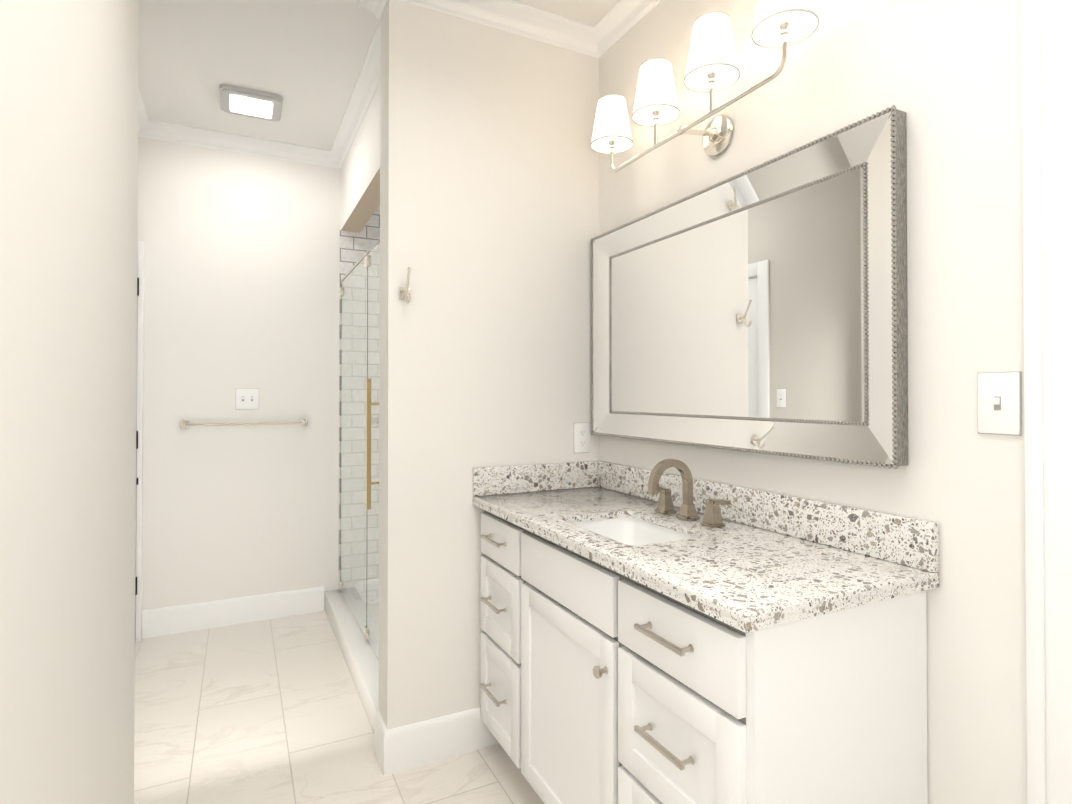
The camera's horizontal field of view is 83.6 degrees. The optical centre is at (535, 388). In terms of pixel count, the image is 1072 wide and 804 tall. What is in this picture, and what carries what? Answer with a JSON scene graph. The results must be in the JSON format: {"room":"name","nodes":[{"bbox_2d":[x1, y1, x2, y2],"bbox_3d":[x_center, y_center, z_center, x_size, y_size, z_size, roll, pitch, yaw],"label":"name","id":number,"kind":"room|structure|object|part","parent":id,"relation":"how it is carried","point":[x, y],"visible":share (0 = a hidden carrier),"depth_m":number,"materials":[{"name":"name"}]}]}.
{"room":"bathroom","nodes":[
{"label":"bathroom","id":0,"kind":"room"},
{"bbox_2d":[0,0,138,803],"bbox_3d":[-0.454,-0.078,-0.051,0.355,2.680,3.620,0,-1,-26],"label":"wall","id":1,"kind":"structure","parent":0,"point":[68,194],"depth_m":0.99,"materials":[{"name":"white paint"}]},
{"bbox_2d":[138,88,157,137],"bbox_3d":[-1.655,-1.359,2.359,0.090,0.075,1.744,0,-1,-26],"label":"crown molding","id":2,"kind":"structure","parent":1,"relation":"attached to","point":[147,127],"depth_m":3.10,"materials":[{"name":"white paint"}]},
{"bbox_2d":[135,137,340,637],"bbox_3d":[-1.369,-0.046,3.528,1.893,2.680,0.120,0,-1,-26],"label":"wall","id":3,"kind":"structure","parent":0,"point":[241,270],"depth_m":3.32,"materials":[{"name":"white paint"}]},
{"bbox_2d":[142,586,323,637],"bbox_3d":[-1.640,1.222,3.308,0.896,0.140,0.015,0,-1,-26],"label":"baseboard","id":4,"kind":"structure","parent":3,"relation":"attached to","point":[217,613],"depth_m":3.28,"materials":[{"name":"white paint"}]},
{"bbox_2d":[150,121,329,166],"bbox_3d":[-1.611,-1.350,3.318,0.840,0.075,0.065,0,-1,-26],"label":"crown molding","id":5,"kind":"structure","parent":3,"relation":"attached to","point":[171,132],"depth_m":3.31,"materials":[{"name":"white paint"}]},
{"bbox_2d":[180,419,307,428],"bbox_3d":[-1.595,0.192,3.307,0.638,0.040,0.072,0,-1,-26],"label":"towel rail","id":6,"kind":"object","parent":3,"relation":"attached to","point":[187,424],"visible":1,"depth_m":3.27,"materials":[{"name":"silver metal"}]},
{"bbox_2d":[235,388,258,409],"bbox_3d":[-1.604,0.055,3.334,0.119,0.118,0.016,0,-1,-26],"label":"light switch","id":7,"kind":"object","parent":3,"relation":"attached to","point":[246,398],"visible":1,"depth_m":3.34,"materials":[{"name":"white plastic"}]},
{"bbox_2d":[134,610,543,803],"bbox_3d":[-0.098,1.322,1.085,2.013,0.100,5.604,0,-1,-26],"label":"floor","id":8,"kind":"structure","parent":0,"point":[269,711],"depth_m":2.23,"materials":[{"name":"tile"}]},
{"bbox_2d":[324,241,379,732],"bbox_3d":[-0.833,0.317,2.862,0.144,1.943,1.540,0,-1,-26],"label":"shower","id":9,"kind":"object","parent":8,"relation":"on","point":[351,606],"visible":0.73,"depth_m":2.91,"materials":[{"name":"white tile"}]},
{"bbox_3d":[-0.816,0.267,2.870,0.010,1.799,1.521,0,-1,-26],"label":"glass","id":10,"kind":"part","parent":9,"relation":"part of","materials":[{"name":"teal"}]},
{"bbox_2d":[473,499,939,803],"bbox_3d":[0.294,0.837,1.677,0.542,0.882,1.290,0,-1,-26],"label":"bathroom vanity","id":11,"kind":"object","parent":8,"relation":"on","point":[656,634],"depth_m":1.21,"materials":[{"name":"white paint"}]},
{"bbox_2d":[473,487,938,618],"bbox_3d":[0.298,0.387,1.683,0.533,0.019,1.290,0,-1,-26],"label":"countertop","id":12,"kind":"structure","parent":11,"relation":"on","point":[742,568],"depth_m":1.32,"materials":[{"name":"white stone"}]},
{"bbox_2d":[569,511,700,542],"bbox_3d":[0.259,0.458,1.647,0.305,0.147,0.420,0,-1,-26],"label":"sink","id":13,"kind":"object","parent":12,"relation":"in","point":[627,526],"depth_m":1.82,"materials":[{"name":"white ceramic"}]},
{"bbox_2d":[645,459,732,526],"bbox_3d":[0.390,0.288,1.714,0.159,0.177,0.330,0,-1,-26],"label":"faucet","id":14,"kind":"object","parent":12,"relation":"on","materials":[{"name":"brown metal"}]},
{"bbox_2d":[340,83,379,229],"bbox_3d":[-0.773,-1.170,2.905,0.110,0.443,1.544,0,-1,-26],"label":"wall","id":15,"kind":"structure","parent":0,"point":[360,167],"depth_m":2.96,"materials":[{"name":"white paint"}]},
{"bbox_2d":[338,206,379,588],"bbox_3d":[-0.489,-0.050,3.036,0.752,2.679,1.543,0,-1,-26],"label":"shower wall tile","id":16,"kind":"structure","parent":15,"relation":"attached to","point":[354,247],"depth_m":3.58,"materials":[{"name":"white tile"}]},
{"bbox_2d":[341,168,379,232],"bbox_3d":[-0.773,-0.948,2.904,0.108,0.002,1.544,0,-1,-26],"label":"soffit","id":17,"kind":"structure","parent":0,"point":[365,208],"depth_m":3.14,"materials":[{"name":"beige paint"}]},
{"bbox_2d":[138,0,618,149],"bbox_3d":[-0.098,-1.458,1.111,2.013,0.100,5.604,0,-1,-26],"label":"ceiling","id":18,"kind":"structure","parent":0,"point":[305,59],"depth_m":2.52,"materials":[{"name":"white paint"}]},
{"bbox_2d":[219,84,282,120],"bbox_3d":[-1.379,-1.378,2.906,0.270,0.026,0.270,0,-1,-26],"label":"recessed light","id":19,"kind":"object","parent":18,"relation":"in","point":[247,102],"visible":0.98,"depth_m":2.87,"materials":[{"name":"grey plastic"}]},
{"bbox_2d":[379,0,598,729],"bbox_3d":[-0.153,-0.057,2.264,0.836,2.680,0.138,0,-1,-26],"label":"wall","id":20,"kind":"structure","parent":0,"point":[489,193],"depth_m":2.13,"materials":[{"name":"white paint"}]},
{"bbox_2d":[399,267,410,303],"bbox_3d":[-0.432,-0.342,2.010,0.038,0.122,0.072,0,-1,-26],"label":"robe hook","id":21,"kind":"object","parent":20,"relation":"attached to","point":[404,293],"visible":1,"depth_m":2.01,"materials":[{"name":"silver metal"}]},
{"bbox_2d":[374,707,498,775],"bbox_3d":[-0.315,1.211,2.087,0.428,0.140,0.015,0,-1,-26],"label":"baseboard","id":22,"kind":"structure","parent":20,"relation":"attached to","point":[405,747],"depth_m":2.06,"materials":[{"name":"white paint"}]},
{"bbox_2d":[400,0,593,54],"bbox_3d":[-0.139,-1.361,2.170,0.720,0.075,0.065,0,-1,-26],"label":"crown molding","id":23,"kind":"structure","parent":20,"relation":"attached to","point":[510,16],"depth_m":2.21,"materials":[{"name":"white paint"}]},
{"bbox_2d":[473,461,596,494],"bbox_3d":[0.007,0.332,2.248,0.513,0.099,0.020,0,-1,-26],"label":"backsplash","id":24,"kind":"structure","parent":20,"relation":"attached to","point":[548,476],"depth_m":2.23,"materials":[{"name":"white stone"}]},
{"bbox_2d":[574,423,589,452],"bbox_3d":[0.181,0.191,2.344,0.073,0.118,0.009,0,-1,-26],"label":"outlet","id":25,"kind":"object","parent":20,"relation":"attached to","point":[581,437],"visible":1,"depth_m":2.34,"materials":[{"name":"white plastic"}]},
{"bbox_2d":[586,0,660,57],"bbox_3d":[1.040,-1.374,0.735,0.065,0.075,3.682,0,-1,-26],"label":"crown molding","id":26,"kind":"structure","parent":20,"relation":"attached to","point":[620,19],"depth_m":2.23,"materials":[{"name":"white paint"}]},
{"bbox_2d":[597,460,938,570],"bbox_3d":[0.528,0.328,1.797,0.020,0.099,1.290,0,-1,-26],"label":"backsplash","id":27,"kind":"structure","parent":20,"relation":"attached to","point":[913,542],"depth_m":1.45,"materials":[{"name":"white stone"}]},
{"bbox_2d":[599,0,1026,803],"bbox_3d":[0.750,-0.064,1.518,0.120,2.680,5.604,0,-1,-26],"label":"wall","id":28,"kind":"structure","parent":0,"point":[945,76],"depth_m":1.23,"materials":[{"name":"white paint"}]},
{"bbox_2d":[590,0,818,171],"bbox_3d":[0.452,-0.845,1.750,0.212,0.298,0.875,0,-1,-26],"label":"sconce","id":29,"kind":"object","parent":28,"relation":"attached to","point":[712,66],"visible":1,"depth_m":1.69,"materials":[{"name":"white fabric"}]},
{"bbox_2d":[590,105,907,468],"bbox_3d":[0.505,-0.210,1.817,0.050,0.770,1.221,0,-1,-26],"label":"mirror","id":30,"kind":"object","parent":28,"relation":"attached to","point":[761,308],"visible":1,"depth_m":1.59,"materials":[{"name":"silver glass"}]},
{"bbox_2d":[977,371,1021,435],"bbox_3d":[0.866,0.027,1.127,0.016,0.118,0.073,0,-1,-26],"label":"light switch","id":31,"kind":"object","parent":28,"relation":"attached to","point":[999,398],"visible":1,"depth_m":1.12,"materials":[{"name":"white plastic"}]},
{"bbox_2d":[1021,0,1071,803],"bbox_3d":[1.160,0.208,0.663,0.149,2.121,0.995,0,-1,-26],"label":"door frame","id":32,"kind":"structure","parent":28,"relation":"attached to","point":[1046,33],"depth_m":1.05,"materials":[{"name":"white paint"}]},
{"bbox_3d":[-1.750,-0.057,2.300,0.120,2.680,1.744,0,-1,-26],"label":"wall","id":33,"kind":"structure","parent":0,"visible":0},
{"bbox_2d":[135,278,138,594],"bbox_3d":[-2.043,0.240,3.060,0.024,1.617,0.021,0,-1,-26],"label":"door hinges","id":34,"kind":"object","parent":33,"relation":"attached to","point":[137,441],"visible":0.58,"depth_m":3.06,"materials":[{"name":"black metal"}]},
{"bbox_2d":[135,227,143,641],"bbox_3d":[-1.908,0.226,2.660,0.166,2.120,0.954,0,-1,-26],"label":"door frame","id":35,"kind":"structure","parent":33,"relation":"attached to","point":[139,429],"depth_m":3.08,"materials":[{"name":"white paint"}]}
]}

